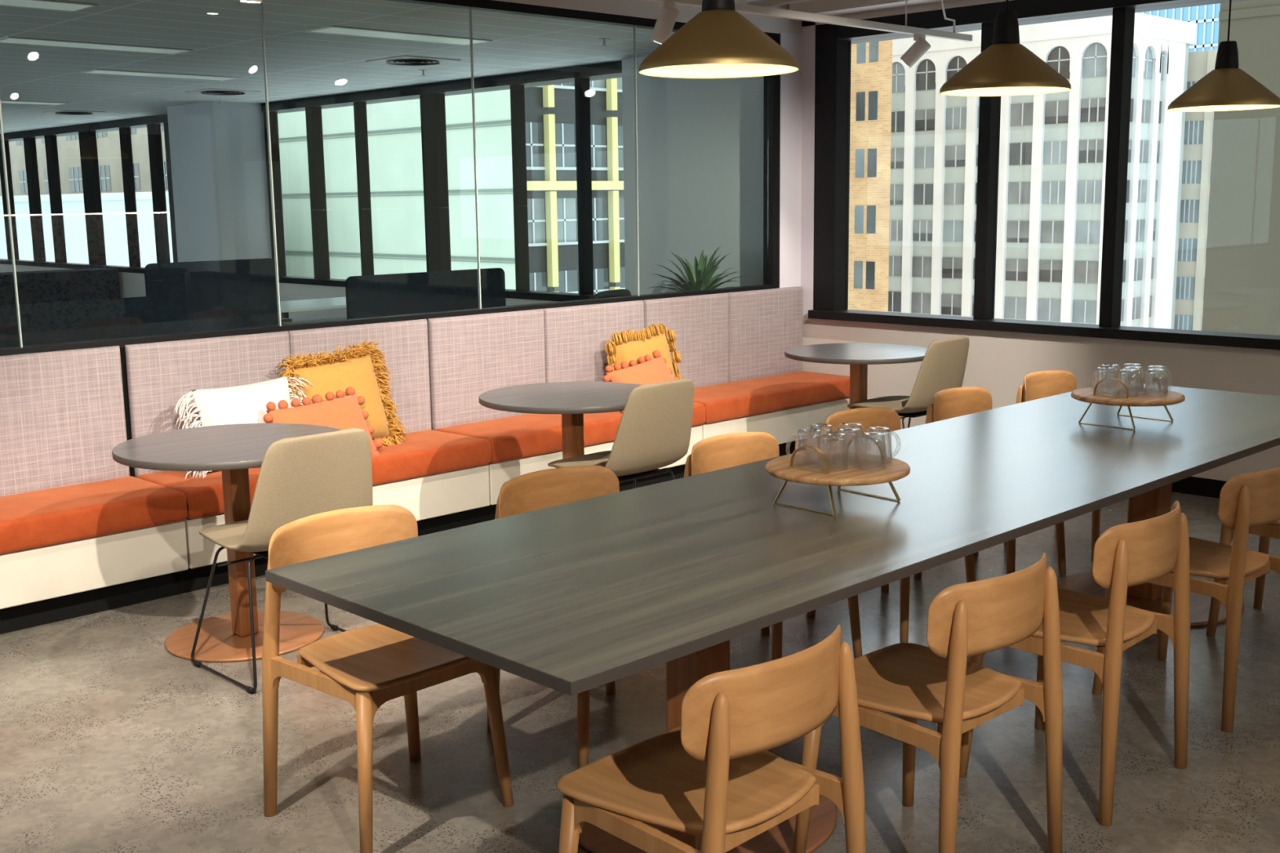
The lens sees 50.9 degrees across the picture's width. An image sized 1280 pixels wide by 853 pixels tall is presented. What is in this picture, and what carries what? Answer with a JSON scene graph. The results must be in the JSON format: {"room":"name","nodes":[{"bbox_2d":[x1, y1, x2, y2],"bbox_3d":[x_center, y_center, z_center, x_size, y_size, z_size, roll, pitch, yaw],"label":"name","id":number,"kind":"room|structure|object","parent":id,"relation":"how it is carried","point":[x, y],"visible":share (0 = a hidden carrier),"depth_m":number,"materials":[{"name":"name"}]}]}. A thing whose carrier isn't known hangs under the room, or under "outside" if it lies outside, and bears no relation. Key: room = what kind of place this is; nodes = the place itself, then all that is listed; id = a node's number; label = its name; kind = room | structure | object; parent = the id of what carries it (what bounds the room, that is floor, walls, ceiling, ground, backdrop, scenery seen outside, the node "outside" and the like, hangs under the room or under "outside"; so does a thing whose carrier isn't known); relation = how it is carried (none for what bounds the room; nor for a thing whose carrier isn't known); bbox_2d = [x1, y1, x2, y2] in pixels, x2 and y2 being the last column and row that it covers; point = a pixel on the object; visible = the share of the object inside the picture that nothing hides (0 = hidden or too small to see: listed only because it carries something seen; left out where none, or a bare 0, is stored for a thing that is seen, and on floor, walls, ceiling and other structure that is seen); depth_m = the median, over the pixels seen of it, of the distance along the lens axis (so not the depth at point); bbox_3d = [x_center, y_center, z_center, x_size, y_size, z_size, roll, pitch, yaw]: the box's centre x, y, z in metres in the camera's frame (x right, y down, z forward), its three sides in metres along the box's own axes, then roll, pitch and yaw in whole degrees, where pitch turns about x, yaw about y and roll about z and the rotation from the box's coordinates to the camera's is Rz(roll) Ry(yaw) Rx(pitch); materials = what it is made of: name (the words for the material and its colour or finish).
{"room":"common room","nodes":[
{"label":"common room","id":0,"kind":"room"},
{"bbox_2d":[167,101,286,269],"bbox_3d":[-4.248,-2.001,13.936,0.700,2.585,0.980,-10,13,-44],"label":"wall column","id":1,"kind":"structure","parent":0,"point":[217,150],"depth_m":13.50,"materials":[{"name":"grey paint"}]},
{"bbox_2d":[0,0,675,133],"bbox_3d":[-9.119,-2.900,11.553,10.900,0.115,18.300,-10,13,-44],"label":"ceiling","id":2,"kind":"structure","parent":0,"point":[224,37],"depth_m":8.90,"materials":[{"name":"paint"}]},
{"bbox_2d":[0,36,193,53],"bbox_3d":[-3.414,-2.388,8.442,1.160,0.008,0.280,-10,13,-44],"label":"recessed light","id":3,"kind":"object","parent":2,"relation":"in","point":[6,39],"visible":1,"depth_m":8.39,"materials":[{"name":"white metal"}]},
{"bbox_2d":[306,25,492,44],"bbox_3d":[-1.436,-2.364,8.145,1.160,0.008,0.280,-10,13,-44],"label":"recessed light","id":4,"kind":"object","parent":2,"relation":"in","point":[331,28],"visible":1,"depth_m":8.08,"materials":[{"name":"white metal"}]},
{"bbox_2d":[120,0,802,476],"bbox_3d":[-2.756,-0.819,5.155,10.600,3.150,0.095,-10,13,-44],"label":"wall","id":5,"kind":"structure","parent":0,"point":[790,165],"depth_m":8.59,"materials":[{"name":"white paint"}]},
{"bbox_2d":[259,1,281,325],"bbox_3d":[-1.688,-1.223,6.146,0.006,1.527,0.014,-10,13,-44],"label":"trim","id":6,"kind":"structure","parent":5,"relation":"attached to","point":[260,3],"depth_m":6.14,"materials":[{"name":"grey metal"}]},
{"bbox_2d":[0,284,779,355],"bbox_3d":[-2.821,-0.245,5.171,10.385,0.045,0.077,-10,13,-44],"label":"sill","id":7,"kind":"structure","parent":5,"relation":"on","point":[122,342],"depth_m":6.47,"materials":[{"name":"black"}]},
{"bbox_2d":[468,7,481,309],"bbox_3d":[-0.852,-1.372,6.957,0.006,1.527,0.014,-10,13,-44],"label":"trim","id":8,"kind":"structure","parent":5,"relation":"attached to","point":[470,8],"depth_m":6.95,"materials":[{"name":"grey metal"}]},
{"bbox_2d":[388,0,780,40],"bbox_3d":[-2.843,-1.795,4.909,10.385,0.045,0.075,-10,13,-44],"label":"trim","id":9,"kind":"structure","parent":5,"relation":"attached to","point":[493,6],"depth_m":7.17,"materials":[{"name":"black"}]},
{"bbox_2d":[763,40,780,284],"bbox_3d":[0.842,-1.673,8.601,0.070,1.527,0.078,-10,13,-44],"label":"trim","id":10,"kind":"structure","parent":5,"relation":"attached to","point":[771,91],"depth_m":8.59,"materials":[{"name":"black"}]},
{"bbox_2d":[808,309,1279,350],"bbox_3d":[4.149,-0.279,5.870,0.195,0.053,8.500,-10,13,-44],"label":"sill","id":11,"kind":"structure","parent":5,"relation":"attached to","point":[1122,332],"depth_m":7.55,"materials":[{"name":"black"}]},
{"bbox_2d":[0,491,1279,852],"bbox_3d":[0.392,1.247,2.504,10.900,0.120,8.700,-10,13,-44],"label":"floor","id":12,"kind":"structure","parent":0,"point":[112,740],"depth_m":3.95,"materials":[{"name":"concrete"}]},
{"bbox_2d":[0,345,188,634],"bbox_3d":[-2.570,0.278,5.077,1.559,1.009,0.513,-10,13,-44],"label":"banquette","id":13,"kind":"object","parent":12,"relation":"on","point":[81,535],"visible":1,"depth_m":5.39,"materials":[{"name":"pink fabric"}]},
{"bbox_2d":[0,345,129,496],"bbox_3d":[-2.466,0.007,5.472,0.758,0.609,0.044,-10,13,-44],"label":"cushion","id":14,"kind":"object","parent":13,"relation":"on","point":[62,413],"depth_m":5.52,"materials":[{"name":"fabric"}]},
{"bbox_2d":[0,475,187,554],"bbox_3d":[-2.555,0.392,5.082,1.551,0.131,0.473,-10,13,-44],"label":"seat cushion","id":15,"kind":"object","parent":13,"relation":"on","point":[40,517],"depth_m":5.27,"materials":[{"name":"orange fabric"}]},
{"bbox_2d":[111,422,340,662],"bbox_3d":[-1.476,0.420,4.959,0.824,0.740,0.824,-10,13,-44],"label":"round table","id":16,"kind":"object","parent":12,"relation":"on","point":[233,450],"visible":0.83,"depth_m":4.92,"materials":[{"name":"grey"}]},
{"bbox_2d":[191,427,373,693],"bbox_3d":[-1.244,0.406,4.710,0.568,0.840,0.586,-10,13,-44],"label":"chair","id":17,"kind":"object","parent":12,"relation":"on","point":[301,477],"visible":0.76,"depth_m":4.46,"materials":[{"name":"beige plastic"}]},
{"bbox_2d":[124,319,491,593],"bbox_3d":[-1.458,0.080,6.155,1.565,1.009,0.513,-10,13,-44],"label":"banquette","id":18,"kind":"object","parent":12,"relation":"on","point":[442,478],"visible":0.52,"depth_m":6.17,"materials":[{"name":"pink fabric"}]},
{"bbox_2d":[124,330,290,477],"bbox_3d":[-1.902,-0.093,6.018,0.772,0.609,0.044,-10,13,-44],"label":"cushion","id":19,"kind":"object","parent":18,"relation":"on","point":[158,374],"depth_m":5.88,"materials":[{"name":"fabric"}]},
{"bbox_2d":[173,375,313,479],"bbox_3d":[-1.705,0.020,5.905,0.683,0.436,0.207,-10,13,-44],"label":"cushion","id":20,"kind":"object","parent":18,"relation":"on","point":[246,403],"visible":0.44,"depth_m":5.82,"materials":[{"name":"white fabric"}]},
{"bbox_2d":[137,429,491,519],"bbox_3d":[-1.442,0.194,6.160,1.557,0.130,0.473,-10,13,-44],"label":"seat cushion","id":21,"kind":"object","parent":18,"relation":"on","point":[425,455],"depth_m":6.20,"materials":[{"name":"orange fabric"}]},
{"bbox_2d":[263,386,382,456],"bbox_3d":[-1.403,0.021,5.989,0.192,0.339,0.567,7,12,38],"label":"cushion","id":22,"kind":"object","parent":18,"relation":"on","point":[341,413],"visible":0.56,"depth_m":6.00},
{"bbox_2d":[275,339,406,446],"bbox_3d":[-1.390,-0.102,6.274,0.253,0.575,0.614,8,13,42],"label":"cushion","id":23,"kind":"object","parent":18,"relation":"on","point":[354,368],"visible":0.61,"depth_m":6.29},
{"bbox_2d":[288,319,431,433],"bbox_3d":[-1.348,-0.192,6.556,0.772,0.609,0.044,-10,13,-44],"label":"cushion","id":24,"kind":"object","parent":18,"relation":"on","point":[404,344],"depth_m":6.66,"materials":[{"name":"fabric"}]},
{"bbox_2d":[262,504,513,852],"bbox_3d":[-0.667,0.636,3.516,0.476,0.776,0.505,8,13,43],"label":"wooden chair","id":25,"kind":"object","parent":12,"relation":"on","point":[369,667],"visible":0.7,"depth_m":3.49,"materials":[{"name":"brown wood"}]},
{"bbox_2d":[487,465,619,768],"bbox_3d":[-0.138,0.543,4.022,0.505,0.776,0.476,-9,13,-41],"label":"wooden chair","id":26,"kind":"object","parent":12,"relation":"on","point":[551,487],"visible":0.22,"depth_m":4.12,"materials":[{"name":"brown wood"}]},
{"bbox_2d":[479,381,640,458],"bbox_3d":[-0.297,0.219,6.046,0.824,0.740,0.824,-10,13,-44],"label":"round table","id":27,"kind":"object","parent":12,"relation":"on","point":[572,400],"visible":0.46,"depth_m":5.96,"materials":[{"name":"grey"}]},
{"bbox_2d":[426,300,705,522],"bbox_3d":[-0.355,-0.116,7.224,1.531,1.009,0.513,-10,13,-44],"label":"banquette","id":28,"kind":"object","parent":12,"relation":"on","point":[470,356],"visible":0.48,"depth_m":7.07,"materials":[{"name":"pink fabric"}]},
{"bbox_2d":[426,308,546,430],"bbox_3d":[-0.794,-0.291,7.093,0.756,0.609,0.044,-10,13,-44],"label":"cushion","id":29,"kind":"object","parent":28,"relation":"on","point":[470,356],"depth_m":7.01,"materials":[{"name":"fabric"}]},
{"bbox_2d":[435,402,705,462],"bbox_3d":[-0.340,-0.002,7.229,1.523,0.130,0.473,-10,13,-44],"label":"seat cushion","id":30,"kind":"object","parent":28,"relation":"on","point":[513,437],"depth_m":6.88,"materials":[{"name":"orange fabric"}]},
{"bbox_2d":[542,300,644,382],"bbox_3d":[-0.251,-0.387,7.619,0.756,0.609,0.044,-10,13,-44],"label":"cushion","id":31,"kind":"object","parent":28,"relation":"on","point":[575,338],"depth_m":7.51,"materials":[{"name":"fabric"}]},
{"bbox_2d":[603,350,679,413],"bbox_3d":[0.031,-0.233,7.475,0.204,0.338,0.577,7,12,37],"label":"cushion","id":32,"kind":"object","parent":28,"relation":"on","point":[654,371],"visible":0.47,"depth_m":7.44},
{"bbox_2d":[604,323,681,379],"bbox_3d":[0.036,-0.346,7.681,0.563,0.460,0.161,-9,12,-39],"label":"cushion","id":33,"kind":"object","parent":28,"relation":"on","point":[637,344],"visible":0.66,"depth_m":7.63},
{"bbox_2d":[547,378,693,488],"bbox_3d":[-0.090,0.199,5.843,0.586,0.840,0.568,9,13,44],"label":"chair","id":34,"kind":"object","parent":12,"relation":"on","point":[653,433],"visible":0.88,"depth_m":5.62,"materials":[{"name":"beige plastic"}]},
{"bbox_2d":[555,624,866,852],"bbox_3d":[0.134,0.767,2.679,0.476,0.776,0.505,9,13,44],"label":"wooden chair","id":35,"kind":"object","parent":12,"relation":"on","point":[713,778],"visible":1,"depth_m":2.56,"materials":[{"name":"brown wood"}]},
{"bbox_2d":[643,286,849,456],"bbox_3d":[0.713,-0.306,8.260,1.470,1.009,0.513,-10,13,-44],"label":"banquette","id":36,"kind":"object","parent":12,"relation":"on","point":[731,346],"visible":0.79,"depth_m":8.28,"materials":[{"name":"pink fabric"}]},
{"bbox_2d":[643,293,728,387],"bbox_3d":[0.286,-0.483,8.139,0.725,0.609,0.044,-10,13,-44],"label":"cushion","id":37,"kind":"object","parent":36,"relation":"on","point":[700,323],"depth_m":8.17,"materials":[{"name":"fabric"}]},
{"bbox_2d":[727,286,803,382],"bbox_3d":[0.806,-0.576,8.644,0.725,0.609,0.044,-10,13,-44],"label":"cushion","id":38,"kind":"object","parent":36,"relation":"on","point":[762,324],"depth_m":8.59,"materials":[{"name":"fabric"}]},
{"bbox_2d":[693,371,849,423],"bbox_3d":[0.729,-0.192,8.265,1.462,0.130,0.473,-10,13,-44],"label":"seat cushion","id":39,"kind":"object","parent":36,"relation":"on","point":[740,398],"depth_m":8.15,"materials":[{"name":"orange fabric"}]},
{"bbox_2d":[265,381,1279,852],"bbox_3d":[1.034,0.490,4.341,4.306,0.740,1.083,-10,13,-44],"label":"table","id":40,"kind":"object","parent":12,"relation":"on","point":[572,598],"visible":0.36,"depth_m":3.42,"materials":[{"name":"grey"}]},
{"bbox_2d":[765,435,910,517],"bbox_3d":[0.553,0.128,3.776,0.402,0.178,0.402,-9,13,-40],"label":"serving tray","id":41,"kind":"object","parent":40,"relation":"on","point":[784,468],"visible":0.95,"depth_m":3.71,"materials":[{"name":"brown wood"}]},
{"bbox_2d":[1071,372,1185,430],"bbox_3d":[1.821,-0.103,5.033,0.402,0.178,0.402,-9,13,-40],"label":"serving tray","id":42,"kind":"object","parent":40,"relation":"on","point":[1129,397],"visible":0.97,"depth_m":4.96,"materials":[{"name":"brown wood"}]},
{"bbox_2d":[684,431,862,660],"bbox_3d":[0.443,0.439,4.592,0.476,0.776,0.505,9,13,44],"label":"wooden chair","id":43,"kind":"object","parent":12,"relation":"on","point":[722,451],"visible":0.26,"depth_m":4.68,"materials":[{"name":"brown wood"}]},
{"bbox_2d":[784,342,927,408],"bbox_3d":[1.223,-0.056,7.548,0.824,0.740,0.824,-10,13,-44],"label":"round table","id":44,"kind":"object","parent":12,"relation":"on","point":[859,356],"visible":0.53,"depth_m":7.46,"materials":[{"name":"grey"}]},
{"bbox_2d":[806,407,975,642],"bbox_3d":[0.966,0.344,5.106,0.505,0.776,0.476,-10,13,-43],"label":"wooden chair","id":45,"kind":"object","parent":12,"relation":"on","point":[868,417],"visible":0.25,"depth_m":5.18,"materials":[{"name":"brown wood"}]},
{"bbox_2d":[847,336,968,428],"bbox_3d":[1.460,-0.084,7.386,0.568,0.840,0.586,-10,13,-44],"label":"chair","id":46,"kind":"object","parent":12,"relation":"on","point":[943,366],"visible":0.69,"depth_m":7.14,"materials":[{"name":"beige plastic"}]},
{"bbox_2d":[792,552,1062,852],"bbox_3d":[0.687,0.672,3.195,0.505,0.776,0.476,-10,13,-43],"label":"wooden chair","id":47,"kind":"object","parent":12,"relation":"on","point":[936,683],"visible":0.86,"depth_m":3.06,"materials":[{"name":"brown wood"}]},
{"bbox_2d":[913,386,1066,578],"bbox_3d":[1.479,0.249,5.631,0.476,0.776,0.505,8,13,43],"label":"wooden chair","id":48,"kind":"object","parent":12,"relation":"on","point":[948,403],"visible":0.39,"depth_m":5.71,"materials":[{"name":"brown wood"}]},
{"bbox_2d":[1004,369,1100,561],"bbox_3d":[1.999,0.156,6.135,0.505,0.776,0.476,-10,13,-44],"label":"wooden chair","id":49,"kind":"object","parent":12,"relation":"on","point":[1044,384],"visible":0.28,"depth_m":6.26,"materials":[{"name":"brown wood"}]},
{"bbox_2d":[959,500,1190,826],"bbox_3d":[1.197,0.582,3.688,0.476,0.776,0.505,8,13,43],"label":"wooden chair","id":50,"kind":"object","parent":12,"relation":"on","point":[1126,555],"visible":0.78,"depth_m":3.48,"materials":[{"name":"brown wood"}]},
{"bbox_2d":[1092,466,1279,732],"bbox_3d":[1.777,0.475,4.272,0.505,0.776,0.476,-10,13,-43],"label":"wooden chair","id":51,"kind":"object","parent":12,"relation":"on","point":[1251,500],"visible":0.69,"depth_m":4.00,"materials":[{"name":"brown wood"}]},
{"bbox_2d":[1205,512,1279,636],"bbox_3d":[2.375,0.372,4.831,0.476,0.776,0.505,9,13,44],"label":"wooden chair","id":52,"kind":"object","parent":12,"relation":"on","point":[1265,531],"visible":0.22,"depth_m":4.86,"materials":[{"name":"brown wood"}]},
{"bbox_2d":[0,263,1279,481],"bbox_3d":[-2.261,-0.883,12.526,0.300,0.800,27.000,-10,13,-44],"label":"wall","id":53,"kind":"structure","parent":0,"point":[998,362],"depth_m":7.78,"materials":[{"name":"white paint"}]},
{"bbox_2d":[1171,476,1226,498],"bbox_3d":[4.230,0.516,5.862,0.012,0.095,8.200,-10,13,-44],"label":"baseboard","id":54,"kind":"structure","parent":53,"relation":"attached to","point":[1207,487],"depth_m":7.12,"materials":[{"name":"black"}]},
{"bbox_2d":[622,55,764,295],"bbox_3d":[0.438,-1.295,9.399,0.070,2.585,1.500,-10,13,-44],"label":"wall","id":55,"kind":"structure","parent":0,"point":[700,140],"depth_m":9.33,"materials":[{"name":"white"}]},
{"bbox_2d":[0,140,19,259],"bbox_3d":[-8.851,-3.164,18.855,0.070,1.642,0.240,-10,13,-44],"label":"trim","id":56,"kind":"structure","parent":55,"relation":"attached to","point":[6,142],"depth_m":18.82,"materials":[{"name":"brown metal"}]},
{"bbox_2d":[22,137,45,261],"bbox_3d":[-8.178,-3.059,18.179,0.070,1.642,0.240,-10,13,-44],"label":"trim","id":57,"kind":"structure","parent":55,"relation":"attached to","point":[29,144],"depth_m":18.13,"materials":[{"name":"brown metal"}]},
{"bbox_2d":[44,135,66,262],"bbox_3d":[-7.672,-2.980,17.672,0.070,1.642,0.220,-10,13,-44],"label":"trim","id":58,"kind":"structure","parent":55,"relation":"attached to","point":[51,141],"depth_m":17.62,"materials":[{"name":"brown metal"}]},
{"bbox_2d":[78,131,106,265],"bbox_3d":[-6.858,-2.853,16.856,0.070,1.642,0.360,-10,13,-44],"label":"trim","id":59,"kind":"structure","parent":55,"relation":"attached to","point":[87,140],"depth_m":16.80,"materials":[{"name":"brown metal"}]},
{"bbox_2d":[119,127,141,266],"bbox_3d":[-6.100,-2.734,16.096,0.070,1.642,0.160,-10,13,-44],"label":"trim","id":60,"kind":"structure","parent":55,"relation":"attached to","point":[125,135],"depth_m":16.06,"materials":[{"name":"brown metal"}]},
{"bbox_2d":[146,124,170,262],"bbox_3d":[-5.560,-2.649,15.554,0.070,1.642,0.200,-10,13,-44],"label":"trim","id":61,"kind":"structure","parent":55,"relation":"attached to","point":[154,135],"depth_m":15.51,"materials":[{"name":"brown metal"}]},
{"bbox_2d":[262,111,286,275],"bbox_3d":[-3.707,-2.355,13.668,0.110,1.642,0.080,-10,13,-44],"label":"trim","id":62,"kind":"structure","parent":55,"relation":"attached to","point":[273,115],"depth_m":13.64,"materials":[{"name":"brown metal"}]},
{"bbox_2d":[0,258,594,301],"bbox_3d":[-5.380,-1.773,15.457,0.150,0.058,18.300,-10,13,-44],"label":"sill","id":63,"kind":"structure","parent":55,"relation":"attached to","point":[526,295],"depth_m":13.20,"materials":[{"name":"black"}]},
{"bbox_2d":[0,60,622,142],"bbox_3d":[-5.336,-3.475,15.236,0.280,0.085,18.300,-10,13,-44],"label":"trim","id":64,"kind":"structure","parent":55,"relation":"attached to","point":[559,75],"depth_m":11.84,"materials":[{"name":"black"}]},
{"bbox_2d":[305,106,330,279],"bbox_3d":[-3.134,-2.265,13.094,0.110,1.642,0.112,-10,13,-44],"label":"trim","id":65,"kind":"structure","parent":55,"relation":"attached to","point":[313,114],"depth_m":13.05,"materials":[{"name":"brown metal"}]},
{"bbox_2d":[353,102,373,275],"bbox_3d":[-2.568,-2.177,12.526,0.110,1.642,0.045,-10,13,-44],"label":"trim","id":66,"kind":"structure","parent":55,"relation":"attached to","point":[359,108],"depth_m":12.50,"materials":[{"name":"brown metal"}]},
{"bbox_2d":[419,93,451,271],"bbox_3d":[-1.780,-2.053,11.735,0.110,1.642,0.213,-10,13,-44],"label":"trim","id":67,"kind":"structure","parent":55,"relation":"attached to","point":[433,108],"depth_m":11.67,"materials":[{"name":"brown metal"}]},
{"bbox_2d":[510,84,529,291],"bbox_3d":[-0.975,-1.927,10.928,0.110,1.642,0.047,-10,13,-44],"label":"trim","id":68,"kind":"structure","parent":55,"relation":"attached to","point":[517,124],"depth_m":10.90,"materials":[{"name":"brown metal"}]},
{"bbox_2d":[574,77,593,294],"bbox_3d":[-0.429,-1.842,10.381,0.110,1.642,0.050,-10,13,-44],"label":"trim","id":69,"kind":"structure","parent":55,"relation":"attached to","point":[582,86],"depth_m":10.35,"materials":[{"name":"black"}]},
{"bbox_2d":[800,20,815,318],"bbox_3d":[0.609,-1.762,9.404,0.300,1.900,1.770,-10,13,-44],"label":"wall pier","id":70,"kind":"object","parent":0,"point":[808,32],"visible":0.14,"depth_m":8.71,"materials":[{"name":"white paint"}]},
{"bbox_2d":[801,0,1010,25],"bbox_3d":[4.127,-2.348,5.667,0.300,0.490,8.700,-10,13,-44],"label":"wall","id":71,"kind":"structure","parent":0,"point":[952,3],"depth_m":8.00,"materials":[{"name":"white paint"}]},
{"bbox_2d":[813,39,851,311],"bbox_3d":[1.237,-1.605,8.677,0.150,1.700,0.170,-10,13,-44],"label":"window frame","id":72,"kind":"structure","parent":71,"relation":"attached to","point":[833,58],"depth_m":8.62,"materials":[{"name":"black"}]},
{"bbox_2d":[789,0,950,15],"bbox_3d":[3.963,-2.160,5.498,0.185,0.100,8.450,-10,13,-44],"label":"blind pelmet","id":73,"kind":"object","parent":71,"relation":"attached to","point":[829,7],"visible":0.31,"depth_m":8.13,"materials":[{"name":"white metal"}]},
{"bbox_2d":[973,22,1000,319],"bbox_3d":[2.042,-1.484,7.897,0.110,1.700,0.075,-10,13,-44],"label":"trim","id":74,"kind":"structure","parent":71,"relation":"attached to","point":[989,111],"depth_m":7.89,"materials":[{"name":"black"}]},
{"bbox_2d":[815,0,1245,44],"bbox_3d":[4.201,-2.045,5.646,0.300,0.102,8.500,-10,13,-44],"label":"trim","id":75,"kind":"structure","parent":71,"relation":"attached to","point":[967,16],"depth_m":7.66,"materials":[{"name":"black"}]},
{"bbox_2d":[1098,7,1135,327],"bbox_3d":[2.599,-1.397,7.338,0.110,1.700,0.072,-10,13,-44],"label":"window mullion","id":76,"kind":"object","parent":71,"relation":"attached to","point":[1123,18],"depth_m":7.30,"materials":[{"name":"black"}]},
{"bbox_3d":[0.348,-1.977,1.957,10.900,0.120,8.700,-10,13,-44],"label":"ceiling","id":77,"kind":"structure","parent":0,"visible":0},
{"bbox_2d":[639,0,799,78],"bbox_3d":[0.186,-1.494,3.220,0.394,1.250,0.394,-10,13,-44],"label":"pendant lamp","id":78,"kind":"object","parent":77,"relation":"hanging from","point":[718,42],"visible":1,"depth_m":3.22,"materials":[{"name":"gold metal"}]},
{"bbox_2d":[648,0,972,41],"bbox_3d":[-1.011,-2.020,4.786,8.080,0.705,0.036,-10,13,-44],"label":"track","id":79,"kind":"object","parent":77,"relation":"hanging from","point":[740,7],"visible":1,"depth_m":6.76,"materials":[{"name":"white metal"}]},
{"bbox_2d":[650,0,679,44],"bbox_3d":[0.110,-1.785,5.959,0.140,0.180,0.080,7,12,39],"label":"track spotlight","id":80,"kind":"object","parent":79,"relation":"hanging from","point":[667,17],"visible":0.92,"depth_m":5.93,"materials":[{"name":"white metal"}]},
{"bbox_2d":[939,0,1071,96],"bbox_3d":[1.125,-1.655,4.082,0.394,1.245,0.394,-10,13,-44],"label":"pendant lamp","id":81,"kind":"object","parent":77,"relation":"hanging from","point":[1006,67],"visible":1,"depth_m":4.09,"materials":[{"name":"gold metal"}]},
{"bbox_2d":[1167,0,1279,111],"bbox_3d":[2.168,-1.804,4.906,0.394,1.255,0.394,-10,13,-44],"label":"pendant lamp","id":82,"kind":"object","parent":77,"relation":"hanging from","point":[1227,87],"visible":1,"depth_m":4.92,"materials":[{"name":"gold metal"}]},
{"bbox_3d":[-9.083,-0.236,12.005,10.900,0.120,18.300,-10,13,-44],"label":"floor","id":83,"kind":"structure","parent":0,"visible":0},
{"bbox_2d":[0,267,120,305],"bbox_3d":[-7.775,-1.272,15.137,3.750,0.840,0.500,-10,13,-44],"label":"divider","id":84,"kind":"object","parent":83,"relation":"on","point":[95,283],"visible":0.45,"depth_m":15.74,"materials":[{"name":"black fabric"}]},
{"bbox_2d":[0,296,156,347],"bbox_3d":[-3.939,-0.336,8.238,2.050,0.800,0.030,-10,13,-44],"label":"divider","id":85,"kind":"object","parent":83,"relation":"on","point":[64,322],"visible":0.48,"depth_m":8.53,"materials":[{"name":"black fabric"}]},
{"bbox_2d":[280,297,346,318],"bbox_3d":[-2.744,-0.715,11.751,1.300,0.740,0.850,-10,13,-44],"label":"office desk","id":86,"kind":"object","parent":83,"relation":"on","point":[286,307],"visible":0.22,"depth_m":11.39,"materials":[{"name":"white"}]},
{"bbox_2d":[280,317,346,324],"bbox_3d":[-1.780,-0.445,10.083,1.600,0.740,0.750,-10,13,-44],"label":"office desk","id":87,"kind":"object","parent":83,"relation":"on","point":[338,318],"visible":0.06,"depth_m":9.84,"materials":[{"name":"grey"}]},
{"bbox_2d":[144,257,278,334],"bbox_3d":[-2.972,-0.805,9.414,0.970,0.705,0.030,-10,13,-44],"label":"divider","id":88,"kind":"object","parent":87,"relation":"attached to","point":[192,296],"visible":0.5,"depth_m":9.37,"materials":[{"name":"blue fabric"}]},
{"bbox_2d":[345,267,506,319],"bbox_3d":[-1.518,-0.939,9.707,1.380,0.351,0.030,-10,13,-44],"label":"divider","id":89,"kind":"object","parent":87,"relation":"attached to","point":[407,293],"visible":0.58,"depth_m":9.64,"materials":[{"name":"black fabric"}]},
{"bbox_2d":[644,245,742,291],"bbox_3d":[0.424,-0.551,8.928,0.623,1.276,0.764,3,10,22],"label":"potted plant","id":90,"kind":"object","parent":83,"relation":"on","point":[700,278],"visible":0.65,"depth_m":8.81,"materials":[{"name":"green plant"}]},
{"label":"outside","id":91,"kind":"structure","parent":0,"visible":0},
{"bbox_2d":[0,125,168,195],"bbox_3d":[-47.562,-17.777,118.165,12.070,40.000,60.000,-10,13,-44],"label":"stone building","id":92,"kind":"structure","parent":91,"point":[108,149],"depth_m":102.67,"materials":[{"name":"grey"}]},
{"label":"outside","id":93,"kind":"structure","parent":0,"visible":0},
{"bbox_2d":[848,39,893,311],"bbox_3d":[13.045,-17.888,102.003,14.030,40.000,24.000,-10,13,-44],"label":"brick building","id":94,"kind":"structure","parent":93,"point":[871,63],"depth_m":89.75,"materials":[{"name":"beige"}]},
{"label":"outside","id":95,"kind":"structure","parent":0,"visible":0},
{"bbox_2d":[277,88,515,289],"bbox_3d":[-17.012,-16.607,78.908,5.060,50.000,36.000,-10,13,-44],"label":"concrete building","id":96,"kind":"structure","parent":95,"point":[393,127],"depth_m":71.64,"materials":[{"name":"grey"}]},
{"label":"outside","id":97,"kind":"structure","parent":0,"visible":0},
{"bbox_2d":[1138,3,1220,52],"bbox_3d":[70.357,-40.389,176.261,14.150,62.000,26.220,-10,13,-44],"label":"glass tower","id":98,"kind":"structure","parent":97,"point":[1206,17],"depth_m":165.80,"materials":[{"name":"blue"}]},
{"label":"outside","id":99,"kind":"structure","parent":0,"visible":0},
{"bbox_2d":[0,191,173,266],"bbox_3d":[-41.603,-4.693,93.470,5.400,22.300,57.000,-10,13,-44],"label":"building","id":100,"kind":"structure","parent":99,"point":[113,212],"depth_m":79.51,"materials":[{"name":"grey"}]},
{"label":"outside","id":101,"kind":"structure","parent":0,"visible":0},
{"bbox_2d":[888,12,1195,328],"bbox_3d":[27.124,-17.160,123.048,13.100,35.150,40.100,-10,13,-44],"label":"office building","id":102,"kind":"structure","parent":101,"point":[1053,146],"depth_m":109.66,"materials":[{"name":"concrete"}]},
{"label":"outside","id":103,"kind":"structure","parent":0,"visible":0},
{"bbox_2d":[1173,48,1217,330],"bbox_3d":[56.288,-16.901,118.142,20.400,31.500,11.000,-10,13,-44],"label":"office building","id":104,"kind":"structure","parent":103,"point":[1198,126],"depth_m":113.34,"materials":[{"name":"concrete"}]},
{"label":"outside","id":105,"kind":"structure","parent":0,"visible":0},
{"bbox_2d":[524,77,625,294],"bbox_3d":[-3.691,-20.973,73.679,16.200,60.000,10.500,-10,13,-44],"label":"office building","id":106,"kind":"structure","parent":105,"point":[549,109],"depth_m":68.41,"materials":[{"name":"yellow"}]},
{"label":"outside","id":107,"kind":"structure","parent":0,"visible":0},
{"bbox_2d":[1201,0,1279,335],"bbox_3d":[39.026,-4.268,1.665,9.030,30.000,72.500,-10,13,-44],"label":"building","id":108,"kind":"structure","parent":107,"point":[1242,285],"depth_m":24.17,"materials":[{"name":"yellow paint"}]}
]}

